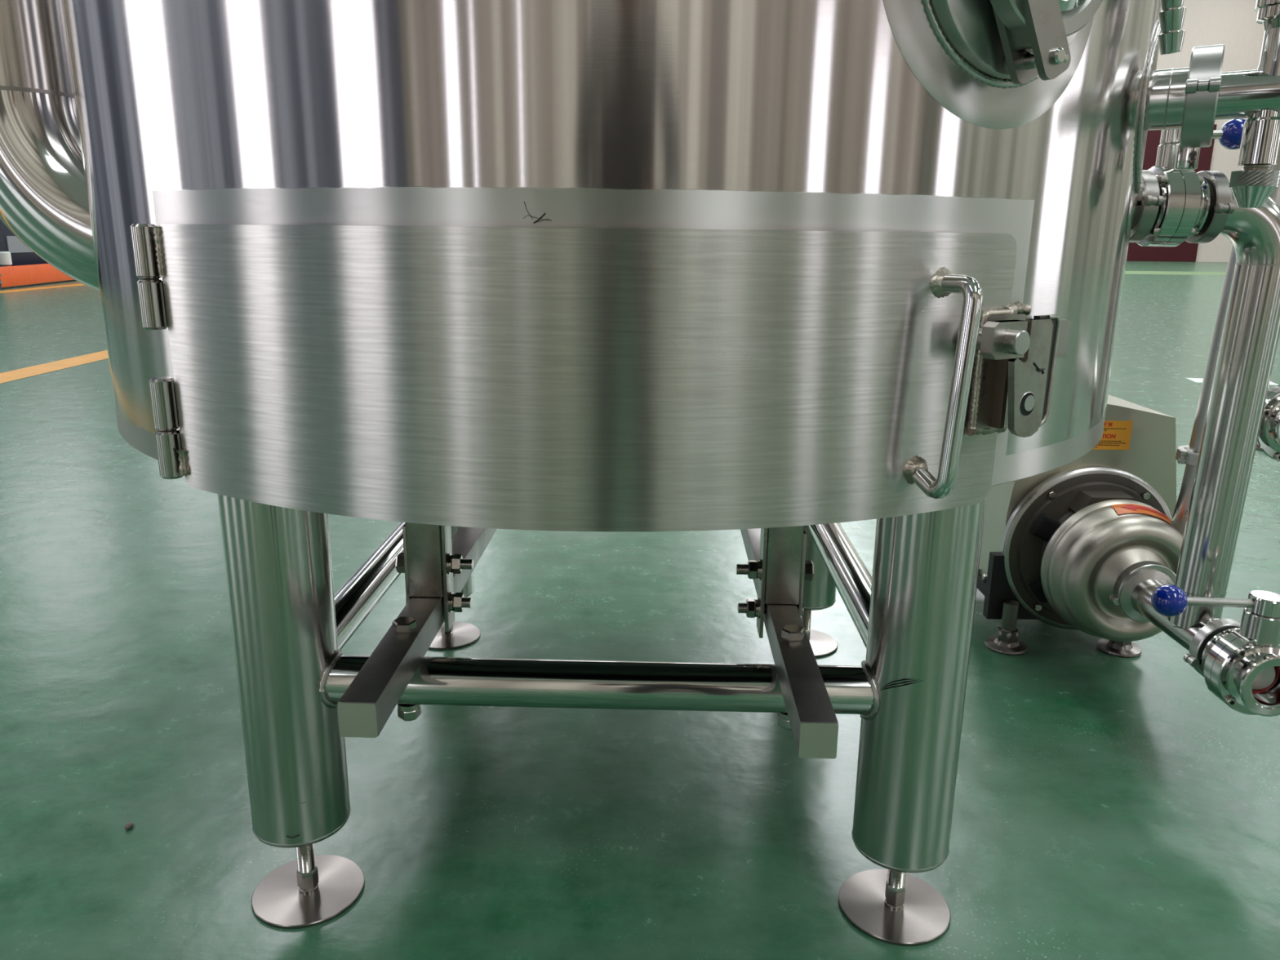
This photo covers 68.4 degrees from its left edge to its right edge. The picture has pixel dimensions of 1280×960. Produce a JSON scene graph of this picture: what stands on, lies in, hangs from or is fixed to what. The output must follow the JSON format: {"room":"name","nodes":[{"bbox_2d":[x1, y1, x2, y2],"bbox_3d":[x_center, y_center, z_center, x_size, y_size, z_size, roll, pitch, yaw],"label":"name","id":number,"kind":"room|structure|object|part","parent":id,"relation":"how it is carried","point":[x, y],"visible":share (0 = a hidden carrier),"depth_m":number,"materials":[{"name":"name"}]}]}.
{"room":"processing plant","nodes":[
{"label":"processing plant","id":0,"kind":"room"},
{"bbox_2d":[0,261,1279,959],"bbox_3d":[9.034,-2.962,15.736,46.000,0.002,64.000,1,15,0],"label":"floor","id":1,"kind":"structure","parent":0,"point":[1107,806],"depth_m":1.83,"materials":[{"name":"green paint"}]},
{"bbox_2d":[0,219,48,266],"bbox_3d":[-12.685,-4.951,18.278,2.120,2.100,4.600,1,15,0],"label":"tall cabinet","id":2,"kind":"object","parent":1,"relation":"on","point":[20,254],"visible":0.12,"depth_m":17.58,"materials":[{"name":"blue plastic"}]},
{"bbox_3d":[-11.641,-4.424,17.689,0.020,0.300,0.700,1,15,0],"label":"cabinet panel","id":3,"kind":"part","parent":2,"relation":"part of","materials":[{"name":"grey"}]},
{"bbox_2d":[0,263,74,289],"bbox_3d":[-10.982,-5.192,17.490,0.178,3.000,4.786,-1,15,-8],"label":"storage rack","id":4,"kind":"object","parent":1,"relation":"on","point":[17,275],"visible":0.3,"depth_m":16.65,"materials":[{"name":"orange paint"}]},
{"bbox_2d":[0,251,12,265],"bbox_3d":[-10.908,-3.805,16.195,0.180,0.230,0.180,1,15,0],"label":"canister","id":5,"kind":"object","parent":4,"relation":"on","point":[5,256],"visible":1,"depth_m":16.13,"materials":[{"name":"white paint"}]},
{"bbox_2d":[124,822,133,829],"bbox_3d":[-0.881,0.596,1.625,0.013,0.009,0.018,1,15,0],"label":"pebble","id":6,"kind":"object","parent":1,"relation":"on","point":[129,825],"visible":1,"depth_m":1.62,"materials":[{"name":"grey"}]},
{"bbox_2d":[62,0,1161,946],"bbox_3d":[-0.038,-0.640,1.624,1.634,2.420,1.644,2,15,6],"label":"tank","id":7,"kind":"object","parent":1,"relation":"on","point":[783,273],"visible":0.98,"depth_m":0.96,"materials":[{"name":"grey metal"}]},
{"bbox_2d":[0,0,99,291],"bbox_3d":[-0.977,-1.148,1.461,0.355,1.736,0.210,1,15,0],"label":"drain pipe","id":8,"kind":"object","parent":7,"relation":"attached to","point":[44,201],"visible":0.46,"depth_m":1.54,"materials":[{"name":"silver metal"}]},
{"bbox_3d":[-0.512,0.135,1.343,0.141,0.809,0.141,1,15,0],"label":"leg","id":9,"kind":"part","parent":7,"relation":"part of","materials":[{"name":"silver metal"}]},
{"bbox_3d":[-0.517,0.563,1.454,0.027,0.083,0.027,1,15,0],"label":"threaded stem","id":10,"kind":"part","parent":7,"relation":"part of","materials":[{"name":"silver metal"}]},
{"bbox_3d":[-0.364,0.131,1.495,0.006,0.135,0.047,1,15,1],"label":"plate","id":11,"kind":"part","parent":7,"relation":"part of","materials":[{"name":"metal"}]},
{"bbox_3d":[-0.329,0.137,1.754,0.048,0.047,1.242,1,15,1],"label":"support rail","id":12,"kind":"part","parent":7,"relation":"part of","materials":[{"name":"metal"}]},
{"bbox_3d":[-0.333,-0.042,1.445,0.054,0.454,0.054,1,15,0],"label":"hanger post","id":13,"kind":"part","parent":7,"relation":"part of","materials":[{"name":"metal"}]},
{"bbox_3d":[-0.303,-0.013,1.456,0.006,0.514,0.047,1,15,1],"label":"plate","id":14,"kind":"part","parent":7,"relation":"part of","materials":[{"name":"metal"}]},
{"bbox_3d":[-0.487,-0.105,2.281,0.141,0.817,0.141,1,15,0],"label":"leg","id":15,"kind":"part","parent":7,"relation":"part of","materials":[{"name":"silver metal"}]},
{"bbox_3d":[-0.067,-0.111,0.990,0.936,0.297,0.150,1,15,2],"label":"access door","id":16,"kind":"part","parent":7,"relation":"part of","materials":[{"name":"silver metal"}]},
{"bbox_3d":[0.194,-0.005,1.445,0.006,0.514,0.047,1,15,1],"label":"plate","id":17,"kind":"part","parent":7,"relation":"part of","materials":[{"name":"metal"}]},
{"bbox_3d":[0.224,-0.033,1.433,0.054,0.454,0.054,1,15,0],"label":"hanger post","id":18,"kind":"part","parent":7,"relation":"part of","materials":[{"name":"metal"}]},
{"bbox_3d":[0.228,0.149,1.731,0.045,0.047,1.266,1,15,1],"label":"support rail","id":19,"kind":"part","parent":7,"relation":"part of","materials":[{"name":"metal"}]},
{"bbox_3d":[0.252,0.142,1.482,0.006,0.135,0.047,1,15,1],"label":"plate","id":20,"kind":"part","parent":7,"relation":"part of","materials":[{"name":"metal"}]},
{"bbox_3d":[0.417,0.338,2.372,0.027,0.075,0.027,1,15,0],"label":"threaded stem","id":21,"kind":"part","parent":7,"relation":"part of","materials":[{"name":"silver metal"}]},
{"bbox_3d":[0.422,-0.089,2.261,0.141,0.817,0.141,1,15,0],"label":"leg","id":22,"kind":"part","parent":7,"relation":"part of","materials":[{"name":"silver metal"}]},
{"bbox_3d":[0.393,0.586,1.436,0.027,0.068,0.027,1,15,0],"label":"threaded stem","id":23,"kind":"part","parent":7,"relation":"part of","materials":[{"name":"silver metal"}]},
{"bbox_3d":[0.397,0.158,1.325,0.141,0.824,0.141,1,15,0],"label":"leg","id":24,"kind":"part","parent":7,"relation":"part of","materials":[{"name":"silver metal"}]},
{"bbox_3d":[0.314,-0.094,0.971,0.033,0.229,0.062,-6,16,-24],"label":"handle","id":25,"kind":"part","parent":7,"relation":"part of","materials":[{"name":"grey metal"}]},
{"bbox_3d":[0.361,-0.517,0.932,0.226,0.226,0.046,-8,17,-29],"label":"port plate","id":26,"kind":"part","parent":7,"relation":"part of","materials":[{"name":"silver metal"}]},
{"bbox_2d":[990,0,1102,84],"bbox_3d":[0.387,-0.491,0.891,0.166,0.214,0.052,-8,17,-29],"label":"manway latch","id":27,"kind":"object","parent":7,"relation":"attached to","point":[1033,34],"visible":1,"depth_m":0.89,"materials":[{"name":"metal"}]},
{"bbox_2d":[1130,188,1144,231],"bbox_3d":[0.827,-0.488,1.679,0.106,0.100,0.100,1,15,0],"label":"stub","id":28,"kind":"object","parent":7,"relation":"attached to","point":[1139,202],"visible":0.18,"depth_m":1.64,"materials":[{"name":"silver metal"}]},
{"bbox_2d":[1128,169,1164,242],"bbox_3d":[0.880,-0.488,1.681,0.027,0.124,0.148,1,15,0],"label":"clamp","id":29,"kind":"object","parent":28,"relation":"attached to","point":[1150,188],"visible":0.58,"depth_m":1.62,"materials":[{"name":"silver metal"}]},
{"bbox_2d":[1157,0,1186,54],"bbox_3d":[0.480,-0.512,0.933,0.121,0.172,0.052,10,17,32],"label":"hose barb","id":30,"kind":"object","parent":7,"relation":"attached to","point":[1171,15],"visible":1,"depth_m":0.93,"materials":[{"name":"metal"}]},
{"bbox_2d":[1146,26,1279,165],"bbox_3d":[0.829,-0.477,1.171,0.369,0.161,0.077,9,17,28],"label":"pipe","id":31,"kind":"object","parent":7,"relation":"attached to","point":[1254,95],"visible":0.78,"depth_m":1.19,"materials":[{"name":"silver metal"}]},
{"bbox_2d":[1174,44,1225,169],"bbox_3d":[0.731,-0.484,1.229,0.038,0.151,0.148,9,17,28],"label":"clamp","id":32,"kind":"object","parent":31,"relation":"attached to","point":[1206,64],"visible":1,"depth_m":1.18,"materials":[{"name":"grey metal"}]},
{"bbox_2d":[1228,164,1279,208],"bbox_3d":[0.792,-0.379,1.217,0.054,0.053,0.054,1,15,0],"label":"fitting","id":33,"kind":"object","parent":31,"relation":"attached to","point":[1251,187],"visible":1,"depth_m":1.20,"materials":[{"name":"silver metal"}]},
{"bbox_2d":[1254,0,1279,31],"bbox_3d":[0.799,-0.599,1.157,0.072,0.085,0.072,1,15,0],"label":"nut","id":34,"kind":"object","parent":31,"relation":"on","point":[1268,11],"visible":0.91,"depth_m":1.16,"materials":[{"name":"grey metal"}]},
{"bbox_2d":[977,395,1183,657],"bbox_3d":[1.109,0.086,2.462,0.460,0.618,0.872,1,15,0],"label":"pump","id":35,"kind":"object","parent":1,"relation":"on","point":[1056,544],"visible":0.68,"depth_m":2.30,"materials":[{"name":"silver metal"}]},
{"bbox_3d":[1.085,0.234,2.522,0.405,0.170,0.310,1,15,0],"label":"frame","id":36,"kind":"part","parent":35,"relation":"part of","materials":[{"name":"black metal"}]},
{"bbox_3d":[1.129,-0.002,2.611,0.422,0.523,0.538,1,15,0],"label":"motor","id":37,"kind":"part","parent":35,"relation":"part of","materials":[{"name":"beige"}]},
{"bbox_2d":[1108,560,1176,622],"bbox_3d":[1.121,0.246,2.079,0.158,0.136,0.027,1,15,0],"label":"clamp","id":38,"kind":"object","parent":35,"relation":"attached to","point":[1131,570],"visible":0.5,"depth_m":2.06,"materials":[{"name":"grey metal"}]},
{"bbox_2d":[1130,181,1279,651],"bbox_3d":[1.077,-0.105,1.822,0.187,0.896,0.275,1,15,0],"label":"pipe","id":39,"kind":"object","parent":35,"relation":"attached to","point":[1251,333],"visible":0.65,"depth_m":1.75,"materials":[{"name":"silver metal"}]},
{"bbox_2d":[1136,118,1245,246],"bbox_3d":[0.972,-0.525,1.669,0.183,0.218,0.138,1,15,0],"label":"valve","id":40,"kind":"object","parent":39,"relation":"attached to","point":[1184,209],"visible":0.63,"depth_m":1.63,"materials":[{"name":"grey metal"}]},
{"bbox_3d":[0.934,-0.564,1.659,0.046,0.050,0.046,1,15,0],"label":"stem","id":41,"kind":"part","parent":40,"relation":"part of","materials":[{"name":"silver metal"}]},
{"bbox_3d":[0.976,-0.603,1.646,0.083,0.017,0.014,1,15,3],"label":"handle rod","id":42,"kind":"part","parent":40,"relation":"part of","materials":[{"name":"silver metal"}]},
{"bbox_3d":[1.038,-0.603,1.643,0.052,0.052,0.052,1,15,0],"label":"ball knob","id":43,"kind":"part","parent":40,"relation":"part of","materials":[{"name":"blue plastic"}]},
{"bbox_2d":[1184,170,1235,243],"bbox_3d":[1.004,-0.486,1.681,0.027,0.124,0.149,1,15,0],"label":"clamp","id":44,"kind":"object","parent":39,"relation":"attached to","point":[1224,206],"visible":0.52,"depth_m":1.63,"materials":[{"name":"silver metal"}]},
{"bbox_2d":[1183,618,1240,676],"bbox_3d":[1.114,0.325,1.788,0.146,0.124,0.027,1,15,0],"label":"clamp","id":45,"kind":"object","parent":39,"relation":"attached to","point":[1199,642],"visible":0.44,"depth_m":1.78,"materials":[{"name":"silver metal"}]},
{"bbox_2d":[1151,584,1279,716],"bbox_3d":[1.049,0.304,1.696,0.274,0.238,0.125,1,15,0],"label":"valve","id":46,"kind":"object","parent":39,"relation":"attached to","point":[1241,666],"visible":1,"depth_m":1.67,"materials":[{"name":"grey metal"}]},
{"bbox_3d":[0.942,0.214,1.677,0.057,0.057,0.057,1,15,0],"label":"ball knob","id":47,"kind":"part","parent":46,"relation":"part of","materials":[{"name":"blue plastic"}]},
{"bbox_3d":[1.039,0.218,1.675,0.150,0.018,0.015,1,15,1],"label":"handle rod","id":48,"kind":"part","parent":46,"relation":"part of","materials":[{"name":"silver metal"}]},
{"bbox_3d":[1.113,0.262,1.685,0.067,0.055,0.066,1,15,0],"label":"stem","id":49,"kind":"part","parent":46,"relation":"part of","materials":[{"name":"silver metal"}]},
{"bbox_2d":[1171,147,1279,535],"bbox_3d":[1.310,-0.603,1.978,0.163,1.604,0.080,1,15,0],"label":"pipe","id":50,"kind":"object","parent":35,"relation":"on","point":[1181,509],"visible":0.2,"depth_m":2.08,"materials":[{"name":"silver metal"}]},
{"bbox_2d":[1175,444,1199,466],"bbox_3d":[1.280,-0.052,2.125,0.125,0.034,0.132,13,19,38],"label":"clamp","id":51,"kind":"object","parent":50,"relation":"attached to","point":[1183,455],"visible":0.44,"depth_m":2.10,"materials":[{"name":"silver metal"}]},
{"bbox_3d":[1.742,0.156,2.068,0.972,0.694,0.136,1,15,0],"label":"pipe","id":52,"kind":"object","parent":1,"relation":"on","visible":0},
{"bbox_2d":[1255,384,1279,461],"bbox_3d":[1.333,-0.150,1.879,0.220,0.229,0.102,1,15,0],"label":"valve","id":53,"kind":"object","parent":52,"relation":"attached to","point":[1268,446],"visible":0.67,"depth_m":1.87,"materials":[{"name":"grey metal"}]},
{"bbox_2d":[1155,0,1264,262],"bbox_3d":[9.200,-17.819,45.038,46.200,14.000,0.200,1,15,0],"label":"wall","id":54,"kind":"structure","parent":0,"point":[1233,24],"depth_m":44.19,"materials":[{"name":"beige paint"}]},
{"bbox_2d":[1126,124,1217,262],"bbox_3d":[25.707,-13.916,45.840,3.600,6.400,0.120,1,15,0],"label":"door","id":55,"kind":"structure","parent":54,"relation":"in","point":[1186,251],"depth_m":46.41,"materials":[{"name":"red paint"}]}
]}

